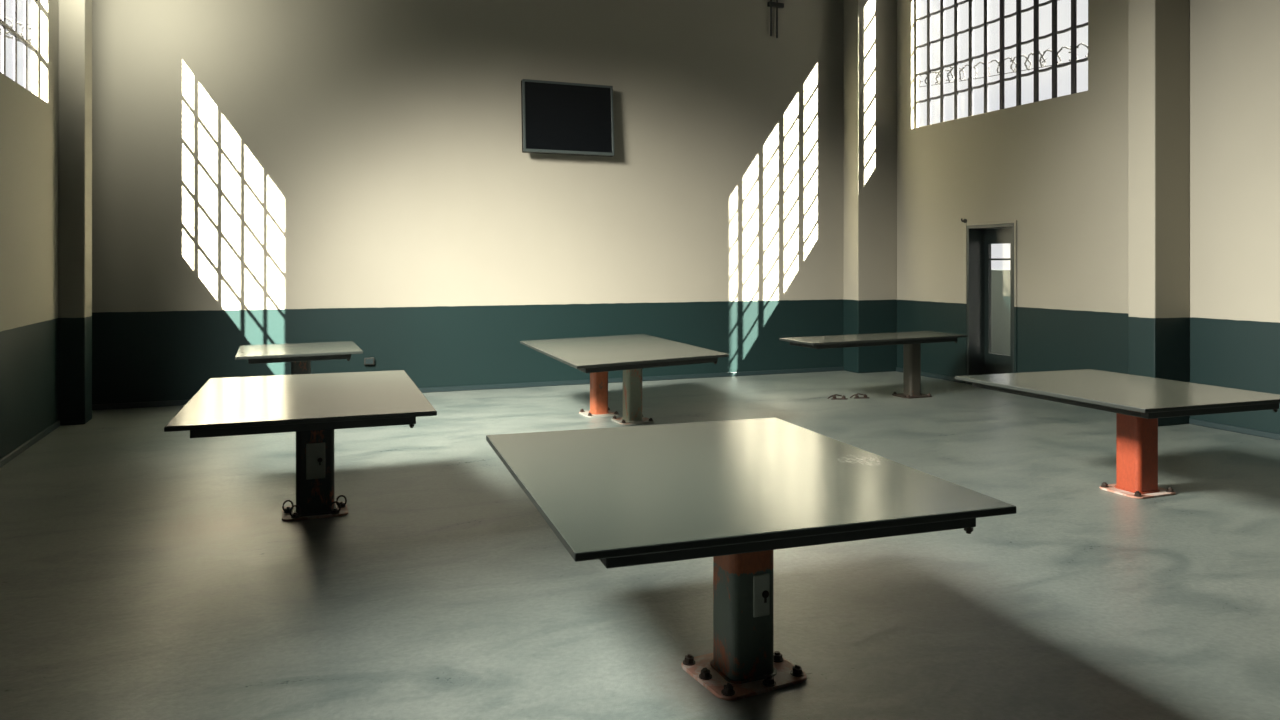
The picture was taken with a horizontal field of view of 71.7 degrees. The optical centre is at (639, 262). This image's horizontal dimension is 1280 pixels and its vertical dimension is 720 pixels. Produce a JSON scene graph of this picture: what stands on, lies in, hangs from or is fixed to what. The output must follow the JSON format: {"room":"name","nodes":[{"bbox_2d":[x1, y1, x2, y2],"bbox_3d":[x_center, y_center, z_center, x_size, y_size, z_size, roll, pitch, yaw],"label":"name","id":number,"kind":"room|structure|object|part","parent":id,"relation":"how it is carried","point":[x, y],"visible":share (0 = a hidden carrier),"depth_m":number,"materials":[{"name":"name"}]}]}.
{"room":"prison interior","nodes":[
{"label":"prison interior","id":0,"kind":"room"},
{"bbox_2d":[0,0,57,458],"bbox_3d":[-3.428,-1.800,3.084,0.120,6.600,12.650,0,0,-21],"label":"wall","id":1,"kind":"structure","parent":0,"point":[28,121],"depth_m":7.29,"materials":[{"name":"beige paint"}]},
{"bbox_2d":[0,0,38,96],"bbox_3d":[-5.025,-2.535,7.059,0.040,2.250,1.538,0,0,-21],"label":"window","id":2,"kind":"structure","parent":1,"relation":"in","point":[35,48],"depth_m":7.46,"materials":[{"name":"paint"}]},
{"bbox_2d":[0,420,59,467],"bbox_3d":[-3.193,1.472,2.682,0.022,0.055,11.730,0,0,-21],"label":"baseboard","id":3,"kind":"structure","parent":1,"relation":"attached to","point":[32,441],"depth_m":7.15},
{"bbox_2d":[58,0,91,425],"bbox_3d":[-5.314,-1.800,8.331,0.214,6.600,0.323,0,0,-21],"label":"pillar","id":4,"kind":"structure","parent":0,"point":[74,16],"depth_m":8.19,"materials":[{"name":"beige paint"}]},
{"bbox_2d":[92,0,842,404],"bbox_3d":[-1.166,-1.800,10.879,10.040,6.600,0.200,0,0,-21],"label":"wall","id":5,"kind":"structure","parent":0,"point":[265,172],"depth_m":10.37,"materials":[{"name":"beige paint"}]},
{"bbox_2d":[364,357,373,364],"bbox_3d":[-3.060,1.110,9.999,0.110,0.080,0.050,0,0,-21],"label":"outlet box","id":6,"kind":"object","parent":5,"relation":"attached to","point":[367,361],"visible":1,"depth_m":9.98,"materials":[{"name":"metal"}]},
{"bbox_2d":[92,367,843,409],"bbox_3d":[-1.423,1.472,10.659,9.160,0.055,0.022,0,0,-21],"label":"baseboard","id":7,"kind":"structure","parent":5,"relation":"attached to","point":[807,370],"depth_m":10.76,"materials":[{"name":"teal paint"}]},
{"bbox_2d":[521,79,613,156],"bbox_3d":[-0.885,-1.747,10.754,1.137,0.873,0.238,0,0,-21],"label":"television","id":8,"kind":"object","parent":5,"relation":"attached to","point":[563,118],"visible":1,"depth_m":10.67,"materials":[{"name":"grey plastic"}]},
{"bbox_2d":[767,0,783,37],"bbox_3d":[1.829,-4.066,11.924,0.232,2.068,0.050,0,0,-21],"label":"pipes","id":9,"kind":"object","parent":5,"relation":"attached to","point":[770,3],"visible":1,"depth_m":11.90,"materials":[{"name":"metal"}]},
{"bbox_2d":[0,371,1279,719],"bbox_3d":[1.188,1.600,4.901,10.040,0.200,12.890,0,0,-21],"label":"floor","id":10,"kind":"structure","parent":0,"point":[147,572],"depth_m":4.17,"materials":[{"name":"paint"}]},
{"bbox_2d":[235,341,362,374],"bbox_3d":[-3.155,1.145,8.201,1.057,0.710,1.237,0,0,-21],"label":"pedestal table","id":11,"kind":"object","parent":10,"relation":"on","point":[300,355],"visible":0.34,"depth_m":7.94,"materials":[{"name":"grey metal"}]},
{"bbox_3d":[-3.155,0.839,8.201,0.856,0.050,1.091,0,0,-21],"label":"support frame","id":12,"kind":"part","parent":11,"relation":"part of","materials":[{"name":"black metal"}]},
{"bbox_2d":[164,370,436,520],"bbox_3d":[-1.954,1.133,5.228,1.301,0.735,1.878,0,0,-21],"label":"pedestal table","id":13,"kind":"object","parent":10,"relation":"on","point":[311,406],"visible":1,"depth_m":5.03,"materials":[{"name":"grey metal"}]},
{"bbox_3d":[-1.954,0.814,5.228,1.098,0.050,1.756,0,0,-21],"label":"support frame","id":14,"kind":"part","parent":13,"relation":"part of","materials":[{"name":"black metal"}]},
{"bbox_3d":[-1.958,1.494,5.331,0.370,0.012,0.300,0,0,-21],"label":"plate","id":15,"kind":"part","parent":13,"relation":"part of","materials":[{"name":"metal"}]},
{"bbox_3d":[-1.916,1.169,5.229,0.107,0.211,0.007,0,0,-21],"label":"access plate","id":16,"kind":"part","parent":13,"relation":"part of","materials":[{"name":"grey metal"}]},
{"bbox_2d":[520,334,728,424],"bbox_3d":[-0.227,1.155,8.534,1.652,0.690,2.731,0,0,-21],"label":"pedestal table","id":17,"kind":"object","parent":10,"relation":"on","point":[596,356],"visible":1,"depth_m":8.33,"materials":[{"name":"grey metal"}]},
{"bbox_3d":[-0.407,1.494,8.791,0.340,0.012,0.320,0,0,-21],"label":"plate","id":18,"kind":"part","parent":17,"relation":"part of","materials":[{"name":"white metal"}]},
{"bbox_3d":[-0.227,0.859,8.534,1.452,0.050,2.563,0,0,-21],"label":"support frame","id":19,"kind":"part","parent":17,"relation":"part of","materials":[{"name":"black metal"}]},
{"bbox_3d":[-0.071,1.494,8.402,0.340,0.012,0.320,0,0,-21],"label":"plate","id":20,"kind":"part","parent":17,"relation":"part of","materials":[{"name":"grey metal"}]},
{"bbox_2d":[486,418,1015,700],"bbox_3d":[0.243,1.120,3.251,1.384,0.760,1.642,0,0,-18],"label":"pedestal table","id":21,"kind":"object","parent":10,"relation":"on","point":[734,493],"visible":1,"depth_m":3.04,"materials":[{"name":"grey metal"}]},
{"bbox_3d":[0.378,1.494,3.246,0.370,0.012,0.330,0,0,-27],"label":"plate","id":22,"kind":"part","parent":21,"relation":"part of","materials":[{"name":"metal"}]},
{"bbox_3d":[0.434,1.190,3.170,0.066,0.150,0.007,0,0,-21],"label":"access plate","id":23,"kind":"part","parent":21,"relation":"part of","materials":[{"name":"grey metal"}]},
{"bbox_3d":[0.243,0.789,3.251,1.185,0.050,1.520,0,0,-18],"label":"support frame","id":24,"kind":"part","parent":21,"relation":"part of","materials":[{"name":"black metal"}]},
{"bbox_2d":[827,394,847,399],"bbox_3d":[2.182,1.474,9.762,0.240,0.053,0.078,0,0,0],"label":"stub","id":25,"kind":"object","parent":10,"relation":"on","point":[835,395],"visible":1,"depth_m":9.75,"materials":[{"name":"metal"}]},
{"bbox_2d":[850,393,869,398],"bbox_3d":[2.443,1.474,9.832,0.239,0.053,0.079,0,0,-3],"label":"stub","id":26,"kind":"object","parent":10,"relation":"on","point":[857,394],"visible":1,"depth_m":9.81,"materials":[{"name":"metal"}]},
{"bbox_2d":[779,331,967,398],"bbox_3d":[2.596,1.155,9.757,2.229,0.690,0.646,0,0,-27],"label":"pedestal table","id":27,"kind":"object","parent":10,"relation":"on","point":[911,341],"visible":1,"depth_m":9.82,"materials":[{"name":"grey metal"}]},
{"bbox_3d":[2.596,0.859,9.757,2.019,0.050,0.526,0,0,-27],"label":"support frame","id":28,"kind":"part","parent":27,"relation":"part of","materials":[{"name":"black metal"}]},
{"bbox_3d":[3.068,1.494,9.981,0.360,0.012,0.300,0,0,-21],"label":"plate","id":29,"kind":"part","parent":27,"relation":"part of","materials":[{"name":"grey metal"}]},
{"bbox_2d":[955,369,1279,498],"bbox_3d":[3.120,1.155,5.836,1.271,0.690,1.576,0,0,-21],"label":"pedestal table","id":30,"kind":"object","parent":10,"relation":"on","point":[1138,402],"visible":1,"depth_m":5.72,"materials":[{"name":"grey metal"}]},
{"bbox_3d":[3.120,0.859,5.836,1.070,0.050,1.449,0,0,-21],"label":"support frame","id":31,"kind":"part","parent":30,"relation":"part of","materials":[{"name":"black metal"}]},
{"bbox_3d":[3.270,1.494,5.822,0.360,0.012,0.320,0,0,-21],"label":"plate","id":32,"kind":"part","parent":30,"relation":"part of","materials":[{"name":"white metal"}]},
{"bbox_2d":[843,0,896,372],"bbox_3d":[3.197,-1.800,12.301,0.640,6.600,0.350,0,0,-21],"label":"pillar","id":33,"kind":"structure","parent":0,"point":[869,26],"depth_m":12.14,"materials":[{"name":"beige paint"}]},
{"bbox_2d":[897,0,1279,432],"bbox_3d":[5.803,-1.800,6.717,0.120,6.600,12.650,0,0,-21],"label":"wall","id":34,"kind":"structure","parent":0,"point":[1056,167],"depth_m":9.21,"materials":[{"name":"beige paint"}]},
{"bbox_2d":[965,220,1016,384],"bbox_3d":[4.340,0.512,10.674,0.324,2.015,0.844,0,0,-21],"label":"door","id":35,"kind":"structure","parent":34,"relation":"in","point":[979,236],"depth_m":10.97,"materials":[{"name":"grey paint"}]},
{"bbox_2d":[915,0,1087,127],"bbox_3d":[4.276,-3.115,10.678,0.040,2.610,2.860,0,0,-21],"label":"window","id":36,"kind":"structure","parent":34,"relation":"in","point":[1074,26],"depth_m":10.79,"materials":[{"name":"paint"}]},
{"bbox_2d":[896,367,1279,439],"bbox_3d":[5.801,1.472,6.528,0.022,0.055,12.300,0,0,-21],"label":"baseboard","id":37,"kind":"structure","parent":34,"relation":"attached to","point":[1232,428],"depth_m":7.97,"materials":[{"name":"teal paint"}]},
{"bbox_2d":[1128,0,1189,425],"bbox_3d":[4.869,-1.800,8.304,0.456,6.600,0.280,0,0,-21],"label":"pillar","id":38,"kind":"structure","parent":0,"point":[1158,30],"depth_m":8.19,"materials":[{"name":"beige paint"}]},
{"label":"outside","id":39,"kind":"structure","parent":0,"visible":0},
{"bbox_3d":[11.285,1.855,25.936,280.000,0.290,280.000,0,0,-21],"label":"ground","id":40,"kind":"structure","parent":39,"visible":0},
{"bbox_2d":[0,16,31,44],"bbox_3d":[-6.714,-0.528,9.677,0.275,4.476,2.649,0,0,-21],"label":"coil","id":41,"kind":"object","parent":40,"relation":"on","point":[7,18],"visible":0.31,"depth_m":9.30,"materials":[{"name":"metal"}]},
{"bbox_2d":[991,270,1009,354],"bbox_3d":[4.385,0.910,17.255,0.200,1.600,15.100,0,0,-21],"label":"wall","id":42,"kind":"structure","parent":40,"relation":"on","point":[1000,279],"depth_m":13.82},
{"bbox_2d":[919,43,1087,115],"bbox_3d":[5.118,-0.719,13.202,0.294,4.859,3.969,0,0,-21],"label":"coil","id":43,"kind":"object","parent":40,"relation":"on","point":[1078,45],"visible":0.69,"depth_m":12.80,"materials":[{"name":"metal"}]},
{"bbox_3d":[5.011,-0.555,13.478,0.026,4.530,0.026,0,0,-21],"label":"post","id":44,"kind":"part","parent":43,"relation":"part of","materials":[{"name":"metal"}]}
]}

